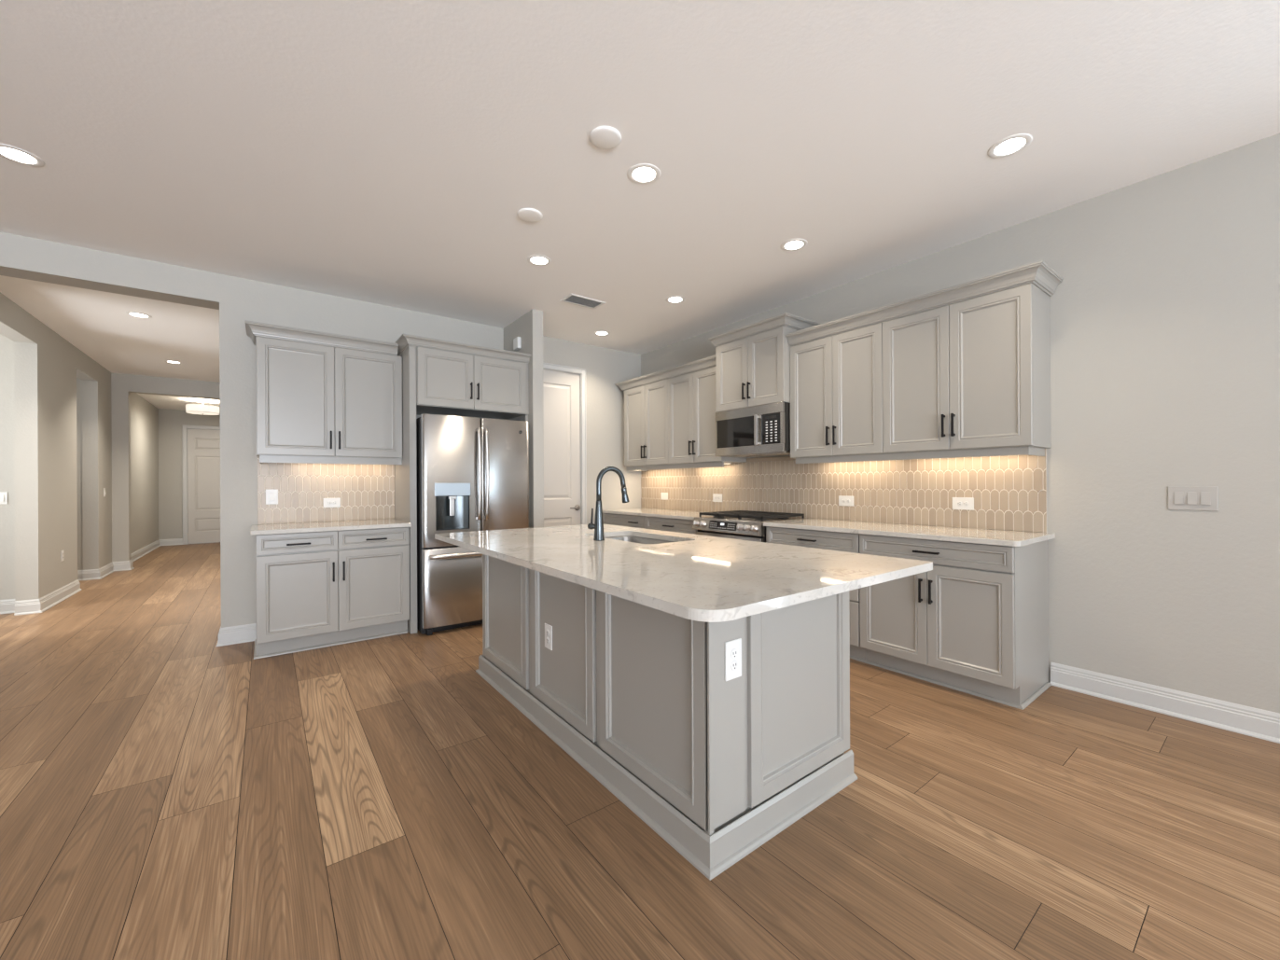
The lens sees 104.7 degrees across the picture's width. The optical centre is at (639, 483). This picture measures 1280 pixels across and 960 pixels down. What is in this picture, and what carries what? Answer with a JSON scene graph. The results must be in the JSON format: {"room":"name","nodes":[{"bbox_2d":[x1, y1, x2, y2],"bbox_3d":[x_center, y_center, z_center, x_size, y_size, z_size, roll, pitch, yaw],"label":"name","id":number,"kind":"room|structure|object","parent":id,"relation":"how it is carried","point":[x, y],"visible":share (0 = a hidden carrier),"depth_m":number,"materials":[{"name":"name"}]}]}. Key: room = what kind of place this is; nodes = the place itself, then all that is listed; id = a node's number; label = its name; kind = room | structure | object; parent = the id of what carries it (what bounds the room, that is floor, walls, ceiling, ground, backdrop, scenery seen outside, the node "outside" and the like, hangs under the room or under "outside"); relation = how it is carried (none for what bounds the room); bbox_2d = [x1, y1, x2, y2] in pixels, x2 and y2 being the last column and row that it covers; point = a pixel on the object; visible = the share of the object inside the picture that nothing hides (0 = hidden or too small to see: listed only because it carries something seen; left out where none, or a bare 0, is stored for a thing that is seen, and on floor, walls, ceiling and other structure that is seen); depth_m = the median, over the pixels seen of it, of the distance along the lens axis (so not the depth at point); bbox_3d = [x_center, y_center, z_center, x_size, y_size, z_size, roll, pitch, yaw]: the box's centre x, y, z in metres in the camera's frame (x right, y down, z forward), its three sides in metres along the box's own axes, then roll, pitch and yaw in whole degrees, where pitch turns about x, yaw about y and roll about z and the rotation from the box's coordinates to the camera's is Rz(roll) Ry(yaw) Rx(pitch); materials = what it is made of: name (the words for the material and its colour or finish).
{"room":"kitchen","nodes":[
{"label":"kitchen","id":0,"kind":"room"},
{"bbox_2d":[0,333,82,599],"bbox_3d":[-6.745,-0.163,4.213,1.836,2.855,4.480,0,0,-37],"label":"wall","id":1,"kind":"structure","parent":0,"point":[6,345],"depth_m":4.79,"materials":[{"name":"grey paint"}]},
{"bbox_2d":[0,491,7,504],"bbox_3d":[-6.178,0.146,4.746,0.118,0.118,0.013,0,0,-37],"label":"light switch","id":2,"kind":"object","parent":1,"relation":"attached to","point":[3,494],"visible":1,"depth_m":4.77,"materials":[{"name":"white plastic"}]},
{"bbox_2d":[0,598,15,613],"bbox_3d":[-6.724,1.197,4.319,1.686,0.133,0.027,0,0,-37],"label":"baseboard","id":3,"kind":"structure","parent":1,"relation":"attached to","point":[6,606],"depth_m":4.78,"materials":[{"name":"grey paint"}]},
{"bbox_2d":[77,570,82,580],"bbox_3d":[-7.698,1.202,6.103,1.086,0.133,0.027,0,0,-37],"label":"baseboard","id":4,"kind":"structure","parent":1,"relation":"attached to","point":[79,572],"depth_m":6.42,"materials":[{"name":"grey paint"}]},
{"bbox_2d":[0,292,158,600],"bbox_3d":[-7.222,-0.161,6.504,0.169,2.855,8.710,0,0,-37],"label":"wall","id":5,"kind":"structure","parent":0,"point":[48,367],"depth_m":5.38,"materials":[{"name":"grey paint"}]},
{"bbox_2d":[13,579,81,615],"bbox_3d":[-6.270,1.195,5.257,0.171,0.133,1.294,0,0,-37],"label":"baseboard","id":6,"kind":"structure","parent":5,"relation":"attached to","point":[43,604],"depth_m":4.94,"materials":[{"name":"grey paint"}]},
{"bbox_2d":[60,550,63,561],"bbox_3d":[-6.269,0.789,5.357,0.008,0.118,0.072,0,0,-37],"label":"outlet","id":7,"kind":"object","parent":5,"relation":"attached to","point":[62,551],"visible":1,"depth_m":5.34,"materials":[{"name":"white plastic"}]},
{"bbox_2d":[82,538,183,580],"bbox_3d":[-8.367,1.206,8.331,0.371,0.133,4.424,0,0,-35],"label":"baseboard","id":8,"kind":"structure","parent":5,"relation":"attached to","point":[90,574],"depth_m":7.17,"materials":[{"name":"grey paint"}]},
{"bbox_2d":[111,373,219,561],"bbox_3d":[-6.991,-0.162,7.639,1.620,2.855,0.140,0,0,-37],"label":"wall","id":9,"kind":"structure","parent":0,"point":[122,385],"depth_m":7.18,"materials":[{"name":"grey paint"}]},
{"bbox_2d":[137,393,219,410],"bbox_3d":[-8.129,-1.627,9.173,1.930,0.215,3.670,0,0,-37],"label":"ceiling","id":10,"kind":"structure","parent":0,"point":[166,402],"depth_m":9.18,"materials":[{"name":"white paint"}]},
{"bbox_2d":[185,400,219,415],"bbox_3d":[-8.050,-1.390,9.087,0.474,0.258,0.474,0,0,-37],"label":"drum light","id":11,"kind":"object","parent":10,"relation":"attached to","point":[195,409],"visible":0.96,"depth_m":8.95,"materials":[{"name":"white glass"}]},
{"bbox_2d":[158,408,220,539],"bbox_3d":[-9.184,-0.119,10.576,1.930,2.790,0.150,0,0,-37],"label":"wall","id":12,"kind":"structure","parent":0,"point":[171,422],"depth_m":10.15,"materials":[{"name":"grey paint"}]},
{"bbox_2d":[181,424,220,544],"bbox_3d":[-9.104,0.031,10.600,1.055,2.490,0.146,0,0,-37],"label":"door","id":13,"kind":"structure","parent":12,"relation":"in","point":[201,444],"depth_m":10.44,"materials":[{"name":"grey paint"}]},
{"bbox_2d":[0,231,641,627],"bbox_3d":[-3.251,-0.181,3.911,8.040,2.855,0.220,0,0,-37],"label":"wall","id":14,"kind":"structure","parent":0,"point":[237,299],"depth_m":3.89,"materials":[{"name":"grey paint"}]},
{"bbox_2d":[216,623,256,646],"bbox_3d":[-4.728,1.188,5.938,0.242,0.133,5.297,0,0,-37],"label":"baseboard","id":15,"kind":"structure","parent":14,"relation":"attached to","point":[247,633],"depth_m":3.84,"materials":[{"name":"grey paint"}]},
{"bbox_2d":[257,457,394,524],"bbox_3d":[-2.646,0.059,4.225,0.993,0.538,0.008,0,0,-37],"label":"tile backsplash","id":16,"kind":"structure","parent":14,"relation":"attached to","point":[365,492],"depth_m":4.19,"materials":[{"name":"beige tile"}]},
{"bbox_2d":[265,488,278,504],"bbox_3d":[-2.962,0.111,3.971,0.080,0.122,0.013,0,0,-37],"label":"light switch","id":17,"kind":"object","parent":16,"relation":"attached to","point":[271,494],"visible":1,"depth_m":3.97,"materials":[{"name":"white plastic"}]},
{"bbox_2d":[323,497,340,507],"bbox_3d":[-2.636,0.168,4.221,0.124,0.082,0.008,0,0,-37],"label":"outlet","id":18,"kind":"object","parent":16,"relation":"attached to","point":[327,502],"visible":1,"depth_m":4.22,"materials":[{"name":"white plastic"}]},
{"bbox_2d":[255,336,402,458],"bbox_3d":[-2.537,-0.652,4.074,0.995,0.880,0.383,0,0,-37],"label":"upper cabinet","id":19,"kind":"object","parent":14,"relation":"attached to","point":[313,399],"visible":1,"depth_m":3.92,"materials":[{"name":"grey paint"}]},
{"bbox_2d":[244,320,530,362],"bbox_3d":[-2.059,-1.146,4.252,2.100,0.103,0.677,0,0,-37],"label":"crown molding","id":20,"kind":"structure","parent":19,"relation":"attached to","point":[253,328],"depth_m":4.04,"materials":[{"name":"grey paint"}]},
{"bbox_2d":[259,455,402,464],"bbox_3d":[-2.547,-0.183,4.105,0.978,0.056,0.300,0,0,-37],"label":"rail","id":21,"kind":"object","parent":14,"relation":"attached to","point":[262,458],"visible":1,"depth_m":3.95,"materials":[{"name":"grey paint"}]},
{"bbox_2d":[416,346,528,419],"bbox_3d":[-1.617,-0.888,4.592,0.988,0.484,0.670,0,0,-37],"label":"upper cabinet","id":22,"kind":"object","parent":14,"relation":"attached to","point":[452,383],"visible":0.99,"depth_m":4.34,"materials":[{"name":"grey paint"}]},
{"bbox_2d":[542,362,586,527],"bbox_3d":[-1.029,-0.044,5.504,0.933,2.558,0.163,0,0,-37],"label":"door","id":23,"kind":"structure","parent":14,"relation":"in","point":[564,392],"depth_m":5.62,"materials":[{"name":"grey paint"}]},
{"bbox_2d":[503,309,543,528],"bbox_3d":[-1.165,-0.191,4.909,0.107,2.855,0.708,0,0,-37],"label":"wall partition","id":24,"kind":"structure","parent":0,"point":[529,326],"depth_m":4.64,"materials":[{"name":"grey paint"}]},
{"bbox_2d":[513,336,520,350],"bbox_3d":[-1.204,-1.364,4.833,0.038,0.110,0.110,0,0,-37],"label":"door chime","id":25,"kind":"object","parent":24,"relation":"attached to","point":[517,340],"visible":1,"depth_m":4.80,"materials":[{"name":"white plastic"}]},
{"bbox_2d":[0,0,1279,382],"bbox_3d":[-1.137,-1.687,1.234,8.190,0.164,17.430,0,0,-37],"label":"ceiling","id":26,"kind":"structure","parent":0,"point":[389,153],"depth_m":2.32,"materials":[{"name":"white paint"}]},
{"bbox_2d":[0,143,44,166],"bbox_3d":[-3.056,-1.607,2.421,0.176,0.004,0.176,0,0,-37],"label":"recessed light","id":27,"kind":"object","parent":26,"relation":"in","point":[15,154],"visible":1,"depth_m":2.42,"materials":[{"name":"white plastic"}]},
{"bbox_2d":[125,311,152,318],"bbox_3d":[-4.770,-1.598,4.698,0.176,0.004,0.176,0,0,-37],"label":"recessed light","id":28,"kind":"object","parent":26,"relation":"in","point":[132,313],"visible":1,"depth_m":4.68,"materials":[{"name":"white plastic"}]},
{"bbox_2d":[164,360,181,363],"bbox_3d":[-6.140,-1.592,6.495,0.176,0.004,0.176,0,0,-37],"label":"recessed light","id":29,"kind":"object","parent":26,"relation":"in","point":[168,361],"visible":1,"depth_m":6.50,"materials":[{"name":"white"}]},
{"bbox_2d":[527,254,551,265],"bbox_3d":[-0.733,-1.619,3.591,0.176,0.004,0.176,0,0,-37],"label":"recessed light","id":30,"kind":"object","parent":26,"relation":"in","point":[535,259],"visible":1,"depth_m":3.59,"materials":[{"name":"white paint"}]},
{"bbox_2d":[560,293,605,308],"bbox_3d":[-0.506,-1.617,4.402,0.352,0.009,0.196,0,0,-37],"label":"ceiling vent","id":31,"kind":"object","parent":26,"relation":"in","point":[572,299],"visible":1,"depth_m":4.39,"materials":[{"name":"white plastic"}]},
{"bbox_2d":[593,330,610,335],"bbox_3d":[-0.413,-1.620,5.338,0.176,0.004,0.176,0,0,-37],"label":"recessed light","id":32,"kind":"object","parent":26,"relation":"in","point":[600,332],"visible":1,"depth_m":5.34,"materials":[{"name":"white plastic"}]},
{"bbox_2d":[627,163,660,184],"bbox_3d":[0.022,-1.622,2.594,0.176,0.004,0.176,0,0,-37],"label":"recessed light","id":33,"kind":"object","parent":26,"relation":"in","point":[644,173],"visible":1,"depth_m":2.59,"materials":[{"name":"white plastic"}]},
{"bbox_2d":[665,295,685,303],"bbox_3d":[0.313,-1.624,4.371,0.176,0.004,0.176,0,0,-37],"label":"recessed light","id":34,"kind":"object","parent":26,"relation":"in","point":[674,299],"visible":1,"depth_m":4.36,"materials":[{"name":"white plastic"}]},
{"bbox_2d":[780,238,807,250],"bbox_3d":[1.054,-1.627,3.376,0.176,0.004,0.176,0,0,-37],"label":"recessed light","id":35,"kind":"object","parent":26,"relation":"in","point":[793,244],"visible":1,"depth_m":3.37,"materials":[{"name":"white plastic"}]},
{"bbox_2d":[987,133,1032,158],"bbox_3d":[1.793,-1.631,2.393,0.176,0.004,0.176,0,0,-37],"label":"recessed light","id":36,"kind":"object","parent":26,"relation":"in","point":[1011,145],"visible":1,"depth_m":2.38,"materials":[{"name":"white plastic"}]},
{"bbox_2d":[0,542,1279,959],"bbox_3d":[-2.290,1.302,2.651,8.340,0.120,21.401,0,0,-37],"label":"floor","id":37,"kind":"structure","parent":0,"point":[167,792],"depth_m":1.78,"materials":[{"name":"brown wood"}]},
{"bbox_2d":[255,527,409,655],"bbox_3d":[-2.450,0.800,3.964,0.992,0.882,0.655,0,0,-37],"label":"base cabinet","id":38,"kind":"object","parent":37,"relation":"on","point":[313,589],"visible":1,"depth_m":3.70,"materials":[{"name":"grey paint"}]},
{"bbox_2d":[250,518,411,535],"bbox_3d":[-2.466,0.343,3.959,1.030,0.030,0.647,0,0,-37],"label":"countertop","id":39,"kind":"structure","parent":38,"relation":"on","point":[320,526],"depth_m":3.80,"materials":[{"name":"stone"}]},
{"bbox_2d":[253,630,407,659],"bbox_3d":[-2.480,1.234,3.991,1.008,0.017,0.515,0,0,-37],"label":"trim","id":40,"kind":"structure","parent":38,"relation":"in","point":[402,632],"depth_m":3.74,"materials":[{"name":"grey paint"}]},
{"bbox_2d":[394,346,417,633],"bbox_3d":[-2.050,0.058,4.306,0.052,2.364,0.597,0,0,-37],"label":"end panel","id":41,"kind":"object","parent":37,"relation":"on","point":[405,474],"visible":0.57,"depth_m":4.08,"materials":[{"name":"grey paint"}]},
{"bbox_2d":[416,413,528,635],"bbox_3d":[-1.568,0.339,4.493,0.913,1.796,0.802,0,0,-37],"label":"refrigerator","id":42,"kind":"object","parent":37,"relation":"on","point":[472,473],"visible":0.74,"depth_m":4.14,"materials":[{"name":"silver metal"}]},
{"bbox_2d":[508,414,528,421],"bbox_3d":[-1.248,0.294,4.913,0.024,1.882,0.597,0,0,-37],"label":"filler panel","id":43,"kind":"object","parent":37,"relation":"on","point":[524,418],"visible":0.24,"depth_m":4.73,"materials":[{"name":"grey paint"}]},
{"bbox_2d":[602,513,646,528],"bbox_3d":[0.027,0.787,5.698,0.660,0.882,0.878,0,0,-37],"label":"base cabinet","id":44,"kind":"object","parent":37,"relation":"on","point":[621,520],"visible":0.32,"depth_m":5.47,"materials":[{"name":"grey paint"}]},
{"bbox_2d":[475,535,857,880],"bbox_3d":[-0.075,0.789,2.650,0.897,0.884,2.142,0,0,-37],"label":"kitchen island","id":45,"kind":"object","parent":37,"relation":"on","point":[639,696],"visible":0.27,"depth_m":1.88,"materials":[{"name":"grey paint"}]},
{"bbox_2d":[544,623,552,650],"bbox_3d":[-0.464,0.776,2.493,0.008,0.122,0.074,0,0,-37],"label":"outlet","id":46,"kind":"object","parent":45,"relation":"attached to","point":[548,628],"visible":1,"depth_m":2.48,"materials":[{"name":"white plastic"}]},
{"bbox_2d":[434,524,932,622],"bbox_3d":[-0.075,0.331,2.534,1.238,0.030,2.437,0,0,-37],"label":"island countertop","id":47,"kind":"structure","parent":45,"relation":"on","point":[698,577],"depth_m":1.86,"materials":[{"name":"stone"}]},
{"bbox_2d":[587,466,629,541],"bbox_3d":[-0.173,0.110,2.800,0.243,0.412,0.099,0,0,-37],"label":"faucet","id":48,"kind":"object","parent":47,"relation":"on","point":[598,525],"visible":1,"depth_m":2.73,"materials":[{"name":"grey metal"}]},
{"bbox_2d":[604,535,672,543],"bbox_3d":[-0.015,0.444,2.897,0.362,0.193,0.672,0,0,-37],"label":"sink","id":49,"kind":"object","parent":47,"relation":"in","point":[636,539],"visible":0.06,"depth_m":3.17,"materials":[{"name":"silver metal"}]},
{"bbox_2d":[724,638,741,681],"bbox_3d":[0.312,0.587,1.641,0.078,0.128,0.008,0,0,-37],"label":"outlet","id":50,"kind":"object","parent":45,"relation":"attached to","point":[732,648],"visible":1,"depth_m":1.64,"materials":[{"name":"white plastic"}]},
{"bbox_2d":[730,648,737,658],"bbox_3d":[0.313,0.567,1.639,0.033,0.033,0.004,0,0,-37],"label":"socket","id":51,"kind":"object","parent":50,"relation":"attached to","point":[733,651],"depth_m":1.64,"materials":[{"name":"white plastic"}]},
{"bbox_2d":[730,660,737,670],"bbox_3d":[0.313,0.606,1.639,0.033,0.033,0.004,0,0,-37],"label":"socket","id":52,"kind":"object","parent":50,"relation":"attached to","point":[733,663],"depth_m":1.64,"materials":[{"name":"white plastic"}]},
{"bbox_2d":[645,515,697,534],"bbox_3d":[0.527,0.785,5.038,0.660,0.882,0.774,0,0,-37],"label":"base cabinet","id":53,"kind":"object","parent":37,"relation":"on","point":[678,525],"visible":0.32,"depth_m":4.85,"materials":[{"name":"grey paint"}]},
{"bbox_2d":[602,508,709,520],"bbox_3d":[0.263,0.329,5.395,0.647,0.030,1.651,0,0,-37],"label":"countertop","id":54,"kind":"structure","parent":53,"relation":"on","point":[649,512],"depth_m":5.25,"materials":[{"name":"stone"}]},
{"bbox_2d":[692,510,808,542],"bbox_3d":[0.966,0.747,4.399,0.709,0.956,0.768,0,0,-37],"label":"gas range","id":55,"kind":"object","parent":37,"relation":"on","point":[735,524],"visible":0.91,"depth_m":4.21,"materials":[{"name":"silver metal"}]},
{"bbox_2d":[695,526,765,542],"bbox_3d":[0.967,0.777,4.400,0.708,0.894,0.760,0,0,-37],"label":"oven","id":56,"kind":"object","parent":55,"relation":"in","point":[758,534],"depth_m":4.11,"materials":[{"name":"silver glass"}]},
{"bbox_2d":[702,515,808,522],"bbox_3d":[0.996,0.319,4.424,0.628,0.022,0.760,0,0,-37],"label":"cooktop","id":57,"kind":"object","parent":55,"relation":"in","point":[728,518],"depth_m":4.20,"materials":[{"name":"black metal"}]},
{"bbox_2d":[765,526,866,659],"bbox_3d":[1.465,0.780,3.800,0.660,0.882,0.784,0,0,-37],"label":"base cabinet","id":58,"kind":"object","parent":37,"relation":"on","point":[848,542],"visible":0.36,"depth_m":3.46,"materials":[{"name":"grey paint"}]},
{"bbox_2d":[859,533,1049,704],"bbox_3d":[1.962,0.777,3.143,0.660,0.882,0.860,0,0,-37],"label":"base cabinet","id":59,"kind":"object","parent":37,"relation":"on","point":[978,620],"visible":0.98,"depth_m":2.87,"materials":[{"name":"grey paint"}]},
{"bbox_2d":[763,518,1055,546],"bbox_3d":[1.739,0.322,3.446,0.647,0.030,1.673,0,0,-37],"label":"countertop","id":60,"kind":"structure","parent":59,"relation":"on","point":[988,536],"depth_m":3.17,"materials":[{"name":"stone"}]},
{"bbox_2d":[849,654,1051,709],"bbox_3d":[1.768,1.213,3.470,0.520,0.017,1.654,0,0,-37],"label":"trim","id":61,"kind":"structure","parent":59,"relation":"attached to","point":[1048,685],"depth_m":2.91,"materials":[{"name":"grey paint"}]},
{"bbox_2d":[640,133,1279,713],"bbox_3d":[3.642,-0.215,1.592,0.150,2.855,12.240,0,0,-37],"label":"wall","id":62,"kind":"structure","parent":0,"point":[1165,308],"depth_m":2.63,"materials":[{"name":"grey paint"}]},
{"bbox_2d":[624,379,669,466],"bbox_3d":[0.174,-0.658,5.715,0.395,0.915,0.845,0,0,-37],"label":"upper cabinet","id":63,"kind":"object","parent":62,"relation":"attached to","point":[646,407],"visible":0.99,"depth_m":5.57,"materials":[{"name":"grey paint"}]},
{"bbox_2d":[615,354,716,390],"bbox_3d":[0.379,-1.162,5.426,0.411,0.090,1.682,0,0,-37],"label":"crown molding","id":64,"kind":"structure","parent":63,"relation":"attached to","point":[708,362],"depth_m":5.21,"materials":[{"name":"grey paint"}]},
{"bbox_2d":[626,461,723,471],"bbox_3d":[0.436,-0.178,5.427,0.310,0.048,1.575,0,0,-37],"label":"rail","id":65,"kind":"object","parent":63,"relation":"attached to","point":[714,464],"visible":1,"depth_m":5.22,"materials":[{"name":"grey paint"}]},
{"bbox_2d":[667,366,746,464],"bbox_3d":[0.663,-0.660,5.069,0.395,0.915,0.771,0,0,-37],"label":"upper cabinet","id":66,"kind":"object","parent":62,"relation":"attached to","point":[691,396],"visible":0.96,"depth_m":4.96,"materials":[{"name":"grey paint"}]},
{"bbox_2d":[715,326,812,412],"bbox_3d":[1.097,-0.972,4.434,0.467,0.617,0.758,0,0,-37],"label":"upper cabinet","id":67,"kind":"object","parent":62,"relation":"attached to","point":[752,370],"visible":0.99,"depth_m":4.26,"materials":[{"name":"grey paint"}]},
{"bbox_2d":[715,402,790,457],"bbox_3d":[1.088,-0.453,4.427,0.471,0.415,0.756,0,0,-37],"label":"microwave","id":68,"kind":"object","parent":67,"relation":"attached to","point":[762,430],"visible":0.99,"depth_m":4.25,"materials":[{"name":"silver metal"}]},
{"bbox_2d":[707,312,820,347],"bbox_3d":[1.088,-1.321,4.429,0.483,0.080,0.883,0,0,-37],"label":"crown molding","id":69,"kind":"structure","parent":67,"relation":"attached to","point":[786,319],"depth_m":4.16,"materials":[{"name":"grey paint"}]},
{"bbox_2d":[746,456,795,462],"bbox_3d":[1.284,-0.226,4.573,0.008,0.040,0.762,0,0,-37],"label":"tile strip","id":70,"kind":"object","parent":62,"relation":"attached to","point":[777,458],"visible":0.64,"depth_m":4.64,"materials":[{"name":"ceramic"}]},
{"bbox_2d":[789,322,884,458],"bbox_3d":[1.589,-0.665,3.847,0.395,0.915,0.764,0,0,-37],"label":"upper cabinet","id":71,"kind":"object","parent":62,"relation":"attached to","point":[836,381],"visible":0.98,"depth_m":3.71,"materials":[{"name":"grey paint"}]},
{"bbox_2d":[640,448,1046,532],"bbox_3d":[1.246,0.052,4.624,0.008,0.513,4.068,0,0,-37],"label":"tile backsplash","id":72,"kind":"structure","parent":62,"relation":"attached to","point":[1008,493],"depth_m":3.82,"materials":[{"name":"beige tile"}]},
{"bbox_2d":[660,492,667,500],"bbox_3d":[0.291,0.157,5.875,0.006,0.084,0.125,0,0,-37],"label":"outlet","id":73,"kind":"object","parent":72,"relation":"attached to","point":[663,495],"visible":1,"depth_m":5.87,"materials":[{"name":"white plastic"}]},
{"bbox_2d":[712,493,722,501],"bbox_3d":[0.814,0.156,5.182,0.008,0.084,0.130,0,0,-37],"label":"outlet","id":74,"kind":"object","parent":72,"relation":"attached to","point":[716,497],"visible":1,"depth_m":5.18,"materials":[{"name":"white plastic"}]},
{"bbox_2d":[838,495,853,506],"bbox_3d":[1.685,0.146,4.032,0.008,0.084,0.130,0,0,-37],"label":"outlet","id":75,"kind":"object","parent":72,"relation":"attached to","point":[843,500],"visible":1,"depth_m":4.03,"materials":[{"name":"white plastic"}]},
{"bbox_2d":[952,497,973,510],"bbox_3d":[2.196,0.139,3.357,0.008,0.084,0.130,0,0,-37],"label":"outlet","id":76,"kind":"object","parent":72,"relation":"attached to","point":[958,503],"visible":1,"depth_m":3.35,"materials":[{"name":"white plastic"}]},
{"bbox_2d":[882,283,1051,453],"bbox_3d":[2.075,-0.668,3.205,0.395,0.915,0.842,0,0,-37],"label":"upper cabinet","id":77,"kind":"object","parent":62,"relation":"attached to","point":[974,373],"visible":1,"depth_m":3.02,"materials":[{"name":"grey paint"}]},
{"bbox_2d":[795,445,1044,463],"bbox_3d":[1.873,-0.185,3.530,0.310,0.048,1.555,0,0,-37],"label":"rail","id":78,"kind":"object","parent":77,"relation":"attached to","point":[1027,450],"visible":1,"depth_m":3.22,"materials":[{"name":"grey paint"}]},
{"bbox_2d":[785,260,1063,347],"bbox_3d":[1.852,-1.169,3.480,0.411,0.090,1.671,0,0,-37],"label":"crown molding","id":79,"kind":"structure","parent":77,"relation":"attached to","point":[1039,273],"depth_m":3.12,"materials":[{"name":"grey paint"}]},
{"bbox_2d":[1050,662,1279,743],"bbox_3d":[3.052,1.149,2.233,0.027,0.133,1.883,0,0,-37],"label":"baseboard","id":80,"kind":"structure","parent":62,"relation":"attached to","point":[1243,719],"depth_m":2.58,"materials":[{"name":"grey paint"}]},
{"bbox_2d":[1168,486,1218,511],"bbox_3d":[2.830,0.078,2.530,0.013,0.122,0.172,0,0,-37],"label":"light switch","id":81,"kind":"object","parent":62,"relation":"attached to","point":[1179,497],"visible":1,"depth_m":2.53,"materials":[{"name":"grey plastic"}]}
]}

